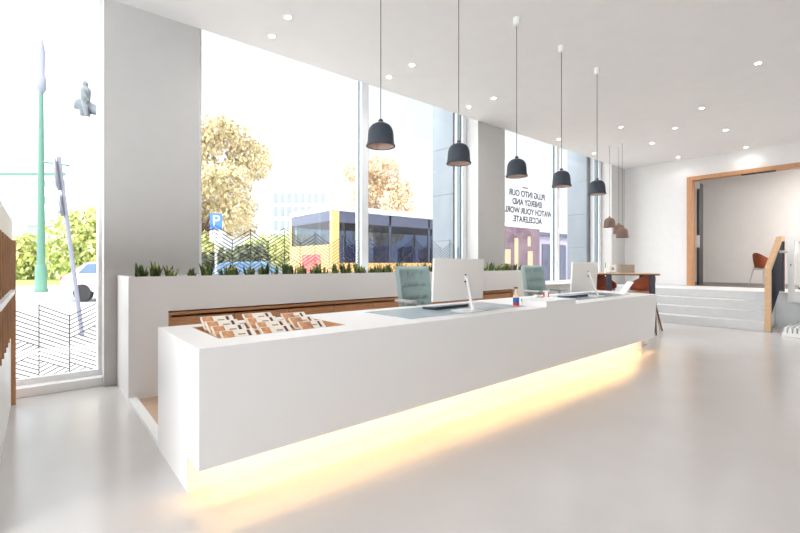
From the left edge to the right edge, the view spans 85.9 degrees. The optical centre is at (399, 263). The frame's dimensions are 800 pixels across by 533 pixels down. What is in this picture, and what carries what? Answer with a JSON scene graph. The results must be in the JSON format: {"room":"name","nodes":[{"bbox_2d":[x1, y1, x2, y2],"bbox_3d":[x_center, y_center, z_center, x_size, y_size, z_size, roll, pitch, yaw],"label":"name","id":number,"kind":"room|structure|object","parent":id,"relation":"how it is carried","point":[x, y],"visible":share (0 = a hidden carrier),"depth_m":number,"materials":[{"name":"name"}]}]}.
{"room":"office reception lobby","nodes":[
{"label":"office reception lobby","id":0,"kind":"room"},
{"bbox_2d":[102,0,624,386],"bbox_3d":[0.625,-1.075,7.487,20.000,4.550,0.590,0,0,-40],"label":"wall","id":1,"kind":"structure","parent":0,"point":[150,61],"depth_m":4.51,"materials":[{"name":"grey paint"}]},
{"bbox_2d":[16,0,101,385],"bbox_3d":[-3.953,-1.040,3.601,2.390,4.320,0.160,0,0,-40],"label":"window","id":2,"kind":"structure","parent":1,"relation":"in","point":[70,374],"depth_m":4.31,"materials":[{"name":"white metal"}]},
{"bbox_2d":[16,375,102,398],"bbox_3d":[-3.943,1.157,3.589,2.390,0.085,0.330,0,0,-40],"label":"trim","id":3,"kind":"structure","parent":1,"relation":"attached to","point":[29,390],"depth_m":4.02,"materials":[{"name":"white paint"}]},
{"bbox_2d":[199,29,465,273],"bbox_3d":[-0.618,-1.370,6.526,4.740,3.660,0.160,0,0,-40],"label":"window","id":4,"kind":"structure","parent":1,"relation":"in","point":[362,241],"depth_m":6.50,"materials":[{"name":"white metal"}]},
{"bbox_2d":[505,145,600,282],"bbox_3d":[3.567,-1.370,10.048,4.600,3.660,0.160,0,0,-40],"label":"window","id":5,"kind":"structure","parent":1,"relation":"in","point":[554,151],"depth_m":10.06,"materials":[{"name":"white metal"}]},
{"bbox_2d":[545,280,613,284],"bbox_3d":[3.719,0.448,9.868,4.600,0.025,0.350,0,0,-40],"label":"trim","id":6,"kind":"structure","parent":1,"relation":"attached to","point":[552,283],"depth_m":9.48,"materials":[{"name":"white plastic"}]},
{"bbox_2d":[0,322,799,532],"bbox_3d":[3.415,1.254,1.999,16.800,0.132,12.660,0,0,-40],"label":"floor","id":7,"kind":"structure","parent":0,"point":[695,429],"depth_m":2.57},
{"bbox_2d":[0,201,15,460],"bbox_3d":[-2.710,0.420,2.656,0.475,1.560,2.355,0,0,-40],"label":"display shelf","id":8,"kind":"object","parent":7,"relation":"on","point":[7,244],"visible":1,"depth_m":2.87,"materials":[{"name":"white wood"}]},
{"bbox_2d":[117,270,523,400],"bbox_3d":[-0.176,0.657,5.992,6.252,1.085,0.695,0,0,-40],"label":"planter","id":9,"kind":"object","parent":7,"relation":"on","point":[144,304],"depth_m":4.12,"materials":[{"name":"white"}]},
{"bbox_2d":[135,263,147,276],"bbox_3d":[-2.336,0.069,3.849,0.131,0.155,0.081,0,0,8],"label":"snake plant","id":10,"kind":"object","parent":9,"relation":"on","point":[139,271],"visible":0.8,"depth_m":3.87,"materials":[{"name":"green plant"}]},
{"bbox_2d":[128,397,157,446],"bbox_3d":[-1.935,1.183,3.277,0.065,0.035,1.194,0,0,-40],"label":"trim","id":11,"kind":"structure","parent":9,"relation":"attached to","point":[146,419],"depth_m":3.25,"materials":[{"name":"white paint"}]},
{"bbox_2d":[149,260,162,275],"bbox_3d":[-2.231,0.057,3.935,0.135,0.179,0.096,0,0,4],"label":"snake plant","id":12,"kind":"object","parent":9,"relation":"on","point":[154,271],"visible":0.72,"depth_m":3.94,"materials":[{"name":"green plant"}]},
{"bbox_2d":[163,265,173,275],"bbox_3d":[-2.309,0.077,4.303,0.105,0.140,0.092,0,0,39],"label":"snake plant","id":13,"kind":"object","parent":9,"relation":"on","point":[167,272],"visible":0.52,"depth_m":4.28,"materials":[{"name":"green plant"}]},
{"bbox_2d":[199,264,210,275],"bbox_3d":[-1.944,0.069,4.249,0.118,0.157,0.104,0,0,-42],"label":"snake plant","id":14,"kind":"object","parent":9,"relation":"on","point":[204,272],"visible":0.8,"depth_m":4.25,"materials":[{"name":"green plant"}]},
{"bbox_2d":[223,263,234,274],"bbox_3d":[-1.849,0.070,4.671,0.105,0.153,0.107,0,0,27],"label":"snake plant","id":15,"kind":"object","parent":9,"relation":"on","point":[228,272],"visible":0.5,"depth_m":4.63,"materials":[{"name":"green plant"}]},
{"bbox_2d":[231,265,240,274],"bbox_3d":[-1.679,0.077,4.400,0.106,0.140,0.075,0,0,-15],"label":"snake plant","id":16,"kind":"object","parent":9,"relation":"on","point":[234,271],"visible":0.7,"depth_m":4.39,"materials":[{"name":"green plant"}]},
{"bbox_2d":[258,266,266,274],"bbox_3d":[-1.485,0.083,4.619,0.089,0.128,0.102,0,0,-38],"label":"snake plant","id":17,"kind":"object","parent":9,"relation":"on","point":[260,272],"visible":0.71,"depth_m":4.61,"materials":[{"name":"green plant"}]},
{"bbox_2d":[260,262,269,274],"bbox_3d":[-1.542,0.060,4.882,0.115,0.174,0.130,0,0,-7],"label":"snake plant","id":18,"kind":"object","parent":9,"relation":"on","point":[268,264],"visible":0.41,"depth_m":4.87,"materials":[{"name":"green plant"}]},
{"bbox_2d":[282,263,291,273],"bbox_3d":[-1.347,0.065,5.043,0.138,0.163,0.085,0,0,16],"label":"snake plant","id":19,"kind":"object","parent":9,"relation":"on","point":[284,269],"visible":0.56,"depth_m":5.05,"materials":[{"name":"green plant"}]},
{"bbox_2d":[286,263,296,273],"bbox_3d":[-1.221,0.072,4.791,0.127,0.150,0.078,0,0,10],"label":"snake plant","id":20,"kind":"object","parent":9,"relation":"on","point":[290,270],"visible":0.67,"depth_m":4.81,"materials":[{"name":"green plant"}]},
{"bbox_2d":[296,263,304,273],"bbox_3d":[-1.134,0.068,4.890,0.119,0.158,0.085,0,0,36],"label":"snake plant","id":21,"kind":"object","parent":9,"relation":"on","point":[300,270],"visible":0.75,"depth_m":4.85,"materials":[{"name":"green plant"}]},
{"bbox_2d":[312,262,321,273],"bbox_3d":[-1.029,0.064,5.365,0.113,0.165,0.116,0,0,5],"label":"snake plant","id":22,"kind":"object","parent":9,"relation":"on","point":[319,264],"visible":0.64,"depth_m":5.33,"materials":[{"name":"green plant"}]},
{"bbox_2d":[331,262,342,272],"bbox_3d":[-0.776,0.065,5.205,0.122,0.163,0.108,0,0,32],"label":"snake plant","id":23,"kind":"object","parent":9,"relation":"on","point":[334,269],"visible":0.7,"depth_m":5.19,"materials":[{"name":"green plant"}]},
{"bbox_2d":[168,289,512,325],"bbox_3d":[-0.192,0.818,5.770,5.302,0.740,0.305,0,0,-40],"label":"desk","id":24,"kind":"object","parent":9,"relation":"attached to","point":[180,317],"visible":0.27,"depth_m":4.89,"materials":[{"name":"brown wood"}]},
{"bbox_2d":[338,263,346,272],"bbox_3d":[-0.692,0.064,5.276,0.087,0.167,0.141,0,0,18],"label":"snake plant","id":25,"kind":"object","parent":9,"relation":"on","point":[342,268],"visible":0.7,"depth_m":5.25,"materials":[{"name":"green plant"}]},
{"bbox_2d":[354,263,360,272],"bbox_3d":[-0.537,0.068,5.363,0.085,0.158,0.119,0,0,1],"label":"snake plant","id":26,"kind":"object","parent":9,"relation":"on","point":[357,268],"visible":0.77,"depth_m":5.37,"materials":[{"name":"green plant"}]},
{"bbox_2d":[383,263,390,272],"bbox_3d":[-0.157,0.068,5.733,0.082,0.158,0.133,0,0,-44],"label":"snake plant","id":27,"kind":"object","parent":9,"relation":"on","point":[387,268],"visible":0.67,"depth_m":5.71,"materials":[{"name":"green plant"}]},
{"bbox_2d":[158,290,656,492],"bbox_3d":[1.055,0.780,4.404,6.092,0.840,0.932,0,0,-40],"label":"reception desk","id":28,"kind":"object","parent":7,"relation":"on","point":[231,407],"depth_m":2.73,"materials":[{"name":"white"}]},
{"bbox_2d":[200,315,233,330],"bbox_3d":[-1.182,0.385,2.804,0.200,0.078,0.123,0,0,-39],"label":"brochure","id":29,"kind":"object","parent":28,"relation":"in","point":[224,317],"visible":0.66,"depth_m":2.81,"materials":[{"name":"beige paper"}]},
{"bbox_2d":[202,317,213,326],"bbox_3d":[-1.230,0.377,2.768,0.064,0.057,0.098,0,0,-39],"label":"photo","id":30,"kind":"object","parent":29,"relation":"attached to","point":[204,319],"depth_m":2.78},
{"bbox_2d":[205,319,238,335],"bbox_3d":[-1.110,0.402,2.715,0.200,0.078,0.123,0,0,-41],"label":"brochure","id":31,"kind":"object","parent":28,"relation":"in","point":[208,324],"visible":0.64,"depth_m":2.72,"materials":[{"name":"beige paper"}]},
{"bbox_2d":[207,321,218,332],"bbox_3d":[-1.156,0.394,2.677,0.064,0.057,0.098,0,0,-41],"label":"photo","id":32,"kind":"object","parent":31,"relation":"attached to","point":[209,323],"depth_m":2.69},
{"bbox_2d":[211,324,246,337],"bbox_3d":[-1.034,0.419,2.628,0.200,0.078,0.123,0,0,-39],"label":"brochure","id":33,"kind":"object","parent":28,"relation":"in","point":[215,329],"visible":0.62,"depth_m":2.64,"materials":[{"name":"beige paper"}]},
{"bbox_2d":[213,326,225,337],"bbox_3d":[-1.081,0.411,2.591,0.064,0.057,0.098,0,0,-39],"label":"photo","id":34,"kind":"object","parent":33,"relation":"attached to","point":[216,329],"depth_m":2.60},
{"bbox_2d":[219,328,256,337],"bbox_3d":[-0.949,0.436,2.549,0.200,0.078,0.123,0,0,-39],"label":"brochure","id":35,"kind":"object","parent":28,"relation":"in","point":[250,331],"visible":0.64,"depth_m":2.57,"materials":[{"name":"beige paper"}]},
{"bbox_2d":[222,331,234,337],"bbox_3d":[-0.996,0.428,2.512,0.064,0.057,0.098,0,0,-39],"label":"photo","id":36,"kind":"object","parent":35,"relation":"attached to","point":[225,334],"depth_m":2.53},
{"bbox_2d":[242,312,271,326],"bbox_3d":[-0.973,0.385,2.980,0.200,0.078,0.123,0,0,-40],"label":"brochure","id":37,"kind":"object","parent":28,"relation":"in","point":[263,314],"visible":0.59,"depth_m":3.00,"materials":[{"name":"beige paper"}]},
{"bbox_2d":[246,316,276,331],"bbox_3d":[-0.913,0.402,2.880,0.200,0.078,0.123,0,0,-39],"label":"brochure","id":38,"kind":"object","parent":28,"relation":"in","point":[250,321],"visible":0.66,"depth_m":2.88,"materials":[{"name":"beige paper"}]},
{"bbox_2d":[248,318,256,328],"bbox_3d":[-0.965,0.394,2.840,0.052,0.057,0.098,0,0,-39],"label":"photo","id":39,"kind":"object","parent":38,"relation":"attached to","point":[251,321],"depth_m":2.84},
{"bbox_2d":[192,319,343,338],"bbox_3d":[-0.860,0.458,2.858,0.835,0.084,0.560,0,0,-40],"label":"tray","id":40,"kind":"object","parent":28,"relation":"on","point":[200,329],"depth_m":2.84,"materials":[{"name":"brown wood"}]},
{"bbox_2d":[255,320,286,333],"bbox_3d":[-0.824,0.419,2.805,0.200,0.078,0.123,0,0,-40],"label":"brochure","id":41,"kind":"object","parent":28,"relation":"in","point":[278,322],"visible":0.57,"depth_m":2.82,"materials":[{"name":"beige paper"}]},
{"bbox_2d":[257,322,266,326],"bbox_3d":[-0.876,0.411,2.763,0.052,0.057,0.098,0,0,-40],"label":"photo","id":42,"kind":"object","parent":41,"relation":"attached to","point":[259,324],"depth_m":2.79},
{"bbox_2d":[259,325,292,333],"bbox_3d":[-0.766,0.436,2.703,0.200,0.078,0.123,0,0,-40],"label":"brochure","id":43,"kind":"object","parent":28,"relation":"in","point":[280,328],"visible":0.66,"depth_m":2.72,"materials":[{"name":"beige paper"}]},
{"bbox_2d":[261,327,271,333],"bbox_3d":[-0.817,0.428,2.662,0.052,0.057,0.098,0,0,-40],"label":"photo","id":44,"kind":"object","parent":43,"relation":"attached to","point":[264,330],"depth_m":2.68},
{"bbox_2d":[280,312,305,325],"bbox_3d":[-0.754,0.397,3.105,0.180,0.078,0.123,0,0,-38],"label":"brochure","id":45,"kind":"object","parent":28,"relation":"in","point":[285,316],"visible":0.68,"depth_m":3.11,"materials":[{"name":"beige paper"}]},
{"bbox_2d":[282,313,293,322],"bbox_3d":[-0.787,0.389,3.081,0.082,0.057,0.098,0,0,-38],"label":"photo","id":46,"kind":"object","parent":45,"relation":"attached to","point":[285,316],"depth_m":3.09},
{"bbox_2d":[288,316,313,329],"bbox_3d":[-0.672,0.414,3.004,0.180,0.078,0.123,0,0,-40],"label":"brochure","id":47,"kind":"object","parent":28,"relation":"in","point":[293,320],"visible":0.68,"depth_m":3.00,"materials":[{"name":"beige paper"}]},
{"bbox_2d":[290,317,301,327],"bbox_3d":[-0.705,0.406,2.979,0.082,0.057,0.098,0,0,-40],"label":"photo","id":48,"kind":"object","parent":47,"relation":"attached to","point":[293,320],"depth_m":2.98},
{"bbox_2d":[297,320,325,329],"bbox_3d":[-0.587,0.431,2.906,0.180,0.078,0.123,0,0,-37],"label":"brochure","id":49,"kind":"object","parent":28,"relation":"in","point":[302,325],"visible":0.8,"depth_m":2.92,"materials":[{"name":"beige paper"}]},
{"bbox_2d":[299,321,313,328],"bbox_3d":[-0.620,0.423,2.882,0.082,0.057,0.098,0,0,-37],"label":"photo","id":50,"kind":"object","parent":49,"relation":"attached to","point":[304,324],"depth_m":2.89},
{"bbox_2d":[365,302,525,318],"bbox_3d":[0.465,0.413,3.920,1.520,0.003,0.600,0,0,-40],"label":"desk pad","id":51,"kind":"object","parent":28,"relation":"on","point":[417,312],"visible":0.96,"depth_m":3.70,"materials":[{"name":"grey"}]},
{"bbox_2d":[422,304,468,309],"bbox_3d":[0.431,0.398,4.022,0.460,0.025,0.170,0,0,-43],"label":"keyboard","id":52,"kind":"object","parent":51,"relation":"on","point":[439,307],"visible":1,"depth_m":3.94,"materials":[{"name":"black plastic"}]},
{"bbox_2d":[431,259,484,312],"bbox_3d":[0.592,0.186,3.777,0.660,0.457,0.238,0,0,-40],"label":"monitor","id":53,"kind":"object","parent":51,"relation":"on","point":[452,279],"visible":1,"depth_m":3.80,"materials":[{"name":"white plastic"}]},
{"bbox_2d":[513,287,518,305],"bbox_3d":[1.137,0.321,4.212,0.060,0.188,0.060,0,0,5],"label":"spray bottle","id":54,"kind":"object","parent":51,"relation":"on","point":[515,297],"visible":0.97,"depth_m":4.19,"materials":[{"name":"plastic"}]},
{"bbox_2d":[540,292,630,299],"bbox_3d":[2.386,0.413,5.551,1.400,0.003,0.580,0,0,-40],"label":"desk pad","id":55,"kind":"object","parent":28,"relation":"on","point":[588,293],"visible":0.72,"depth_m":5.56,"materials":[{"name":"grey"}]},
{"bbox_2d":[558,294,587,297],"bbox_3d":[2.148,0.398,5.337,0.460,0.025,0.170,0,0,-43],"label":"keyboard","id":56,"kind":"object","parent":55,"relation":"on","point":[573,295],"visible":0.99,"depth_m":5.23,"materials":[{"name":"black plastic"}]},
{"bbox_2d":[570,262,604,296],"bbox_3d":[2.458,0.198,5.512,0.660,0.432,0.238,0,0,-40],"label":"monitor","id":57,"kind":"object","parent":55,"relation":"on","point":[583,274],"visible":0.93,"depth_m":5.53,"materials":[{"name":"white plastic"}]},
{"bbox_2d":[619,281,633,293],"bbox_3d":[3.162,0.333,6.020,0.146,0.163,0.150,0,0,-2],"label":"card stand","id":58,"kind":"object","parent":28,"relation":"on","point":[628,284],"visible":1,"depth_m":6.01,"materials":[{"name":"white plastic"}]},
{"bbox_2d":[395,266,449,306],"bbox_3d":[0.291,0.608,4.499,0.690,1.160,0.631,0,0,-40],"label":"office chair","id":59,"kind":"object","parent":7,"relation":"on","point":[413,283],"visible":0.53,"depth_m":4.67,"materials":[{"name":"teal fabric"}]},
{"bbox_2d":[521,266,567,295],"bbox_3d":[2.054,0.608,6.023,0.690,1.160,0.631,0,0,-37],"label":"office chair","id":60,"kind":"object","parent":7,"relation":"on","point":[533,278],"visible":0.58,"depth_m":6.19,"materials":[{"name":"teal fabric"}]},
{"bbox_2d":[591,275,616,290],"bbox_3d":[3.785,0.698,8.017,0.470,1.006,0.440,0,0,-5],"label":"bar chair","id":61,"kind":"object","parent":7,"relation":"on","point":[601,280],"visible":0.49,"depth_m":8.18,"materials":[{"name":"leather"}]},
{"bbox_2d":[597,272,659,332],"bbox_3d":[4.038,0.685,7.920,1.130,1.030,0.720,0,0,15],"label":"bar table","id":62,"kind":"object","parent":7,"relation":"on","point":[608,275],"visible":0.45,"depth_m":7.56,"materials":[{"name":"brown wood"}]},
{"bbox_2d":[609,265,615,272],"bbox_3d":[3.968,0.095,8.020,0.110,0.150,0.060,0,0,15],"label":"holder","id":63,"kind":"object","parent":62,"relation":"on","point":[612,268],"visible":1,"depth_m":8.01,"materials":[{"name":"white plastic"}]},
{"bbox_2d":[618,265,634,272],"bbox_3d":[4.206,0.095,7.985,0.248,0.150,0.128,0,0,15],"label":"storage box","id":64,"kind":"object","parent":62,"relation":"on","point":[622,268],"visible":1,"depth_m":7.93,"materials":[{"name":"beige wood"}]},
{"bbox_2d":[628,275,659,330],"bbox_3d":[4.391,0.698,7.826,0.470,1.006,0.440,0,0,-10],"label":"bar chair","id":65,"kind":"object","parent":7,"relation":"on","point":[640,285],"visible":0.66,"depth_m":7.66,"materials":[{"name":"leather"}]},
{"bbox_2d":[655,303,662,335],"bbox_3d":[4.389,0.935,7.507,0.268,0.549,0.662,0,0,39],"label":"folding stand","id":66,"kind":"object","parent":7,"relation":"on","point":[656,303],"visible":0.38,"depth_m":7.30,"materials":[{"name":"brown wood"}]},
{"bbox_2d":[612,283,787,331],"bbox_3d":[6.285,0.871,9.676,2.520,0.658,3.390,0,0,-40],"label":"staircase","id":67,"kind":"structure","parent":7,"relation":"on","point":[742,308],"depth_m":8.57,"materials":[{"name":"white stone"}]},
{"bbox_2d":[764,236,784,332],"bbox_3d":[6.937,0.340,7.947,1.350,1.720,0.094,0,0,-40],"label":"stair railing","id":68,"kind":"object","parent":7,"relation":"on","point":[774,270],"visible":1,"depth_m":7.75,"materials":[{"name":"brown wood"}]},
{"bbox_2d":[779,235,799,302],"bbox_3d":[7.550,0.095,7.486,0.085,1.230,1.430,0,0,-40],"label":"gate","id":69,"kind":"object","parent":68,"relation":"attached to","point":[793,296],"visible":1,"depth_m":7.87,"materials":[{"name":"white plastic"}]},
{"bbox_2d":[775,289,799,327],"bbox_3d":[9.223,0.871,6.885,1.620,0.658,4.655,0,0,-40],"label":"landing","id":70,"kind":"object","parent":7,"relation":"on","point":[787,313],"visible":0.6,"depth_m":8.04,"materials":[{"name":"white stone"}]},
{"bbox_2d":[782,321,799,337],"bbox_3d":[7.174,1.125,6.967,1.150,0.150,1.320,0,0,-40],"label":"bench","id":71,"kind":"object","parent":7,"relation":"on","point":[792,330],"visible":1,"depth_m":7.06,"materials":[{"name":"white plastic"}]},
{"bbox_2d":[114,0,799,168],"bbox_3d":[4.747,-2.650,2.591,20.000,0.120,12.250,0,0,-40],"label":"ceiling","id":72,"kind":"structure","parent":0,"point":[660,62],"depth_m":5.35,"materials":[{"name":"white paint"}]},
{"bbox_2d":[366,0,394,149],"bbox_3d":[-0.150,-1.754,3.370,0.228,1.672,0.228,0,0,-40],"label":"pendant lamp","id":73,"kind":"object","parent":72,"relation":"hanging from","point":[380,133],"visible":1,"depth_m":3.31,"materials":[{"name":"black metal"}]},
{"bbox_2d":[446,0,470,166],"bbox_3d":[0.539,-1.754,3.951,0.228,1.672,0.228,0,0,-40],"label":"pendant lamp","id":74,"kind":"object","parent":72,"relation":"hanging from","point":[458,153],"visible":1,"depth_m":3.90,"materials":[{"name":"black metal"}]},
{"bbox_2d":[506,16,527,178],"bbox_3d":[1.230,-1.754,4.532,0.228,1.672,0.228,0,0,-40],"label":"pendant lamp","id":75,"kind":"object","parent":72,"relation":"hanging from","point":[516,168],"visible":1,"depth_m":4.50,"materials":[{"name":"black metal"}]},
{"bbox_2d":[551,44,571,187],"bbox_3d":[1.920,-1.754,5.112,0.228,1.672,0.228,0,0,-40],"label":"pendant lamp","id":76,"kind":"object","parent":72,"relation":"hanging from","point":[561,179],"visible":1,"depth_m":5.08,"materials":[{"name":"black metal"}]},
{"bbox_2d":[588,67,606,195],"bbox_3d":[2.610,-1.754,5.693,0.228,1.672,0.228,0,0,-40],"label":"pendant lamp","id":77,"kind":"object","parent":72,"relation":"hanging from","point":[597,187],"visible":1,"depth_m":5.63,"materials":[{"name":"black metal"}]},
{"bbox_2d":[603,146,615,227],"bbox_3d":[4.610,-1.695,9.462,0.255,1.790,0.255,0,0,-40],"label":"pendant lamp","id":78,"kind":"object","parent":72,"relation":"hanging from","point":[609,222],"visible":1,"depth_m":9.45,"materials":[{"name":"beige metal"}]},
{"bbox_2d":[613,148,623,233],"bbox_3d":[4.910,-1.630,9.649,0.255,1.920,0.255,0,0,-40],"label":"pendant lamp","id":79,"kind":"object","parent":72,"relation":"hanging from","point":[618,225],"visible":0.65,"depth_m":9.60,"materials":[{"name":"beige"}]},
{"bbox_2d":[616,143,628,237],"bbox_3d":[4.784,-1.575,9.255,0.255,2.030,0.255,0,0,-40],"label":"pendant lamp","id":80,"kind":"object","parent":72,"relation":"hanging from","point":[622,232],"visible":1,"depth_m":9.18,"materials":[{"name":"beige"}]},
{"bbox_2d":[625,141,799,285],"bbox_3d":[10.148,-0.695,7.137,0.120,3.790,12.250,0,0,-40],"label":"wall","id":81,"kind":"structure","parent":0,"point":[655,194],"depth_m":10.98,"materials":[{"name":"white paint"}]},
{"bbox_2d":[687,162,799,285],"bbox_3d":[8.346,-0.794,9.542,0.580,2.672,3.270,0,0,-40],"label":"door","id":82,"kind":"structure","parent":81,"relation":"in","point":[690,180],"depth_m":10.58,"materials":[{"name":"brown wood"}]},
{"bbox_2d":[695,282,797,288],"bbox_3d":[9.806,0.871,9.594,2.760,0.658,8.050,0,0,-40],"label":"floor","id":83,"kind":"structure","parent":0,"point":[717,284],"depth_m":10.66,"materials":[{"name":"grey concrete"}]},
{"bbox_2d":[749,253,767,283],"bbox_3d":[9.305,0.133,10.996,0.440,0.822,0.470,0,0,0],"label":"lounge chair","id":84,"kind":"object","parent":83,"relation":"on","point":[759,261],"visible":0.56,"depth_m":10.91,"materials":[{"name":"leather"}]},
{"bbox_2d":[695,168,799,284],"bbox_3d":[9.937,-0.695,9.639,2.780,3.790,8.150,0,0,-40],"label":"wall","id":85,"kind":"structure","parent":0,"point":[743,216],"depth_m":11.96,"materials":[{"name":"white paint"}]},
{"label":"outside","id":86,"kind":"structure","parent":0,"visible":0},
{"bbox_3d":[-69.423,1.400,121.292,350.000,0.100,125.000,0,0,-40],"label":"square","id":87,"kind":"object","parent":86,"visible":0},
{"bbox_2d":[0,160,65,235],"bbox_3d":[-74.270,-8.750,82.201,34.600,20.200,10.300,0,0,0],"label":"apartment building","id":88,"kind":"structure","parent":87,"relation":"on","point":[18,178],"depth_m":77.35,"materials":[{"name":"white paint"}]},
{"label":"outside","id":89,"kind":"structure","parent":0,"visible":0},
{"bbox_2d":[16,285,96,301],"bbox_3d":[-2.345,1.400,33.842,200.000,0.100,13.200,0,0,-40],"label":"pavement","id":90,"kind":"structure","parent":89,"point":[23,293],"depth_m":18.80,"materials":[{"name":"white concrete"}]},
{"bbox_2d":[34,38,68,292],"bbox_3d":[-16.475,-4.650,20.401,1.549,12.000,0.530,0,0,-6],"label":"street lamp","id":91,"kind":"object","parent":90,"relation":"on","point":[41,82],"visible":0.96,"depth_m":20.25,"materials":[{"name":"green metal"}]},
{"bbox_2d":[202,230,220,264],"bbox_3d":[-11.151,-0.193,23.797,4.766,3.696,3.907,0,0,0],"label":"bush","id":92,"kind":"object","parent":90,"relation":"on","point":[203,235],"visible":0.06,"depth_m":23.05,"materials":[{"name":"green plant"}]},
{"bbox_2d":[202,113,274,245],"bbox_3d":[-12.609,-4.378,27.720,7.880,11.487,8.856,0,0,15],"label":"autumn tree","id":93,"kind":"object","parent":90,"relation":"on","point":[212,177],"visible":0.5,"depth_m":27.14,"materials":[{"name":"yellow plant"}]},
{"bbox_2d":[237,233,289,267],"bbox_3d":[-6.583,-0.077,24.117,5.069,3.399,3.838,0,0,0],"label":"bush","id":94,"kind":"object","parent":90,"relation":"on","point":[263,235],"visible":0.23,"depth_m":23.30,"materials":[{"name":"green plant"}]},
{"bbox_2d":[338,154,415,212],"bbox_3d":[-1.741,-3.149,30.166,5.552,9.035,5.918,0,0,-2],"label":"autumn tree","id":95,"kind":"object","parent":90,"relation":"on","point":[395,194],"visible":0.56,"depth_m":29.01,"materials":[{"name":"yellow plant"}]},
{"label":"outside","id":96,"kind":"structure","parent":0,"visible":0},
{"bbox_2d":[16,276,60,285],"bbox_3d":[-19.797,1.390,54.574,200.000,0.120,41.000,0,0,-40],"label":"lawn","id":97,"kind":"structure","parent":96,"point":[31,282],"depth_m":30.31,"materials":[{"name":"green plant"}]},
{"bbox_2d":[13,232,60,279],"bbox_3d":[-31.729,-0.487,35.893,5.773,4.524,4.060,0,0,0],"label":"bush","id":98,"kind":"object","parent":97,"relation":"on","point":[26,251],"visible":0.46,"depth_m":35.44,"materials":[{"name":"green plant"}]},
{"bbox_2d":[26,210,59,275],"bbox_3d":[-39.695,-2.300,48.054,3.500,7.300,0.800,0,0,0],"label":"wall","id":99,"kind":"structure","parent":97,"relation":"on","point":[31,215],"depth_m":47.65,"materials":[{"name":"grey"}]},
{"bbox_2d":[36,205,96,276],"bbox_3d":[-24.705,-1.574,35.093,8.519,6.486,5.747,0,0,3],"label":"bush","id":100,"kind":"object","parent":97,"relation":"on","point":[84,232],"visible":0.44,"depth_m":33.73,"materials":[{"name":"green plant"}]},
{"bbox_2d":[53,80,96,276],"bbox_3d":[-33.080,-8.971,45.353,5.400,20.642,5.400,0,0,-40],"label":"monument","id":101,"kind":"object","parent":97,"relation":"on","point":[77,135],"visible":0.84,"depth_m":43.75,"materials":[{"name":"stone"}]},
{"bbox_2d":[272,191,331,240],"bbox_3d":[-16.879,-5.400,75.026,9.000,13.500,6.080,0,0,0],"label":"office building","id":102,"kind":"structure","parent":97,"relation":"on","point":[284,203],"depth_m":72.06,"materials":[{"name":"grey"}]},
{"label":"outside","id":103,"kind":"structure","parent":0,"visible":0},
{"bbox_2d":[16,343,96,376],"bbox_3d":[6.784,1.400,15.233,110.000,0.100,3.230,0,0,-40],"label":"pavement","id":104,"kind":"structure","parent":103,"point":[91,345],"depth_m":6.06,"materials":[{"name":"white concrete"}]},
{"bbox_2d":[433,106,454,258],"bbox_3d":[1.157,-1.347,8.719,0.840,5.394,0.550,0,0,-40],"label":"concrete pier","id":105,"kind":"structure","parent":104,"relation":"on","point":[443,120],"depth_m":8.43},
{"bbox_2d":[567,150,589,279],"bbox_3d":[5.193,-1.347,12.116,0.850,5.394,0.550,0,0,-40],"label":"concrete pier","id":106,"kind":"structure","parent":104,"relation":"on","point":[578,166],"depth_m":11.80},
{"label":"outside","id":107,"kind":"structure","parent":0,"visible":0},
{"bbox_2d":[16,298,96,350],"bbox_3d":[1.912,1.420,21.021,150.000,0.100,11.900,0,0,-40],"label":"road","id":108,"kind":"structure","parent":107,"point":[67,306],"depth_m":10.01,"materials":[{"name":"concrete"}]},
{"bbox_2d":[53,156,83,335],"bbox_3d":[-6.272,-0.325,8.132,0.460,3.359,0.586,0,0,-40],"label":"sign post","id":109,"kind":"object","parent":108,"relation":"on","point":[57,165],"visible":0.98,"depth_m":8.03,"materials":[{"name":"grey metal"}]},
{"bbox_2d":[60,262,96,301],"bbox_3d":[-10.078,0.641,16.230,4.260,1.459,1.740,0,0,0],"label":"car","id":110,"kind":"object","parent":108,"relation":"on","point":[86,274],"visible":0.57,"depth_m":15.38,"materials":[{"name":"white metal"}]},
{"bbox_2d":[210,213,221,273],"bbox_3d":[-6.401,-0.200,14.966,0.400,3.100,0.106,0,0,-23],"label":"parking sign","id":111,"kind":"object","parent":108,"relation":"on","point":[215,218],"visible":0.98,"depth_m":14.93,"materials":[{"name":"blue metal"}]},
{"bbox_2d":[202,242,271,267],"bbox_3d":[-7.924,0.169,19.457,4.033,2.398,2.717,0,0,-10],"label":"bush","id":112,"kind":"object","parent":108,"relation":"on","point":[246,245],"visible":0.22,"depth_m":19.16,"materials":[{"name":"green plant"}]},
{"bbox_2d":[212,261,281,273],"bbox_3d":[-5.808,0.641,17.601,4.260,1.459,1.740,0,0,-5],"label":"car","id":113,"kind":"object","parent":108,"relation":"on","point":[262,262],"visible":0.12,"depth_m":16.74,"materials":[{"name":"blue metal"}]},
{"bbox_2d":[290,205,539,271],"bbox_3d":[1.183,-0.115,15.675,10.000,2.930,2.580,0,0,-40],"label":"city bus","id":114,"kind":"object","parent":108,"relation":"on","point":[522,241],"visible":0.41,"depth_m":12.84,"materials":[{"name":"yellow"}]},
{"bbox_2d":[302,254,320,271],"bbox_3d":[-2.561,0.020,12.379,0.009,0.560,1.100,0,0,-40],"label":"poster","id":115,"kind":"object","parent":114,"relation":"attached to","point":[306,255],"depth_m":12.40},
{"bbox_2d":[540,232,566,280],"bbox_3d":[6.940,0.000,20.482,4.400,2.700,2.000,0,0,-40],"label":"kiosk","id":116,"kind":"object","parent":108,"relation":"on","point":[544,237],"visible":0.24,"depth_m":18.98,"materials":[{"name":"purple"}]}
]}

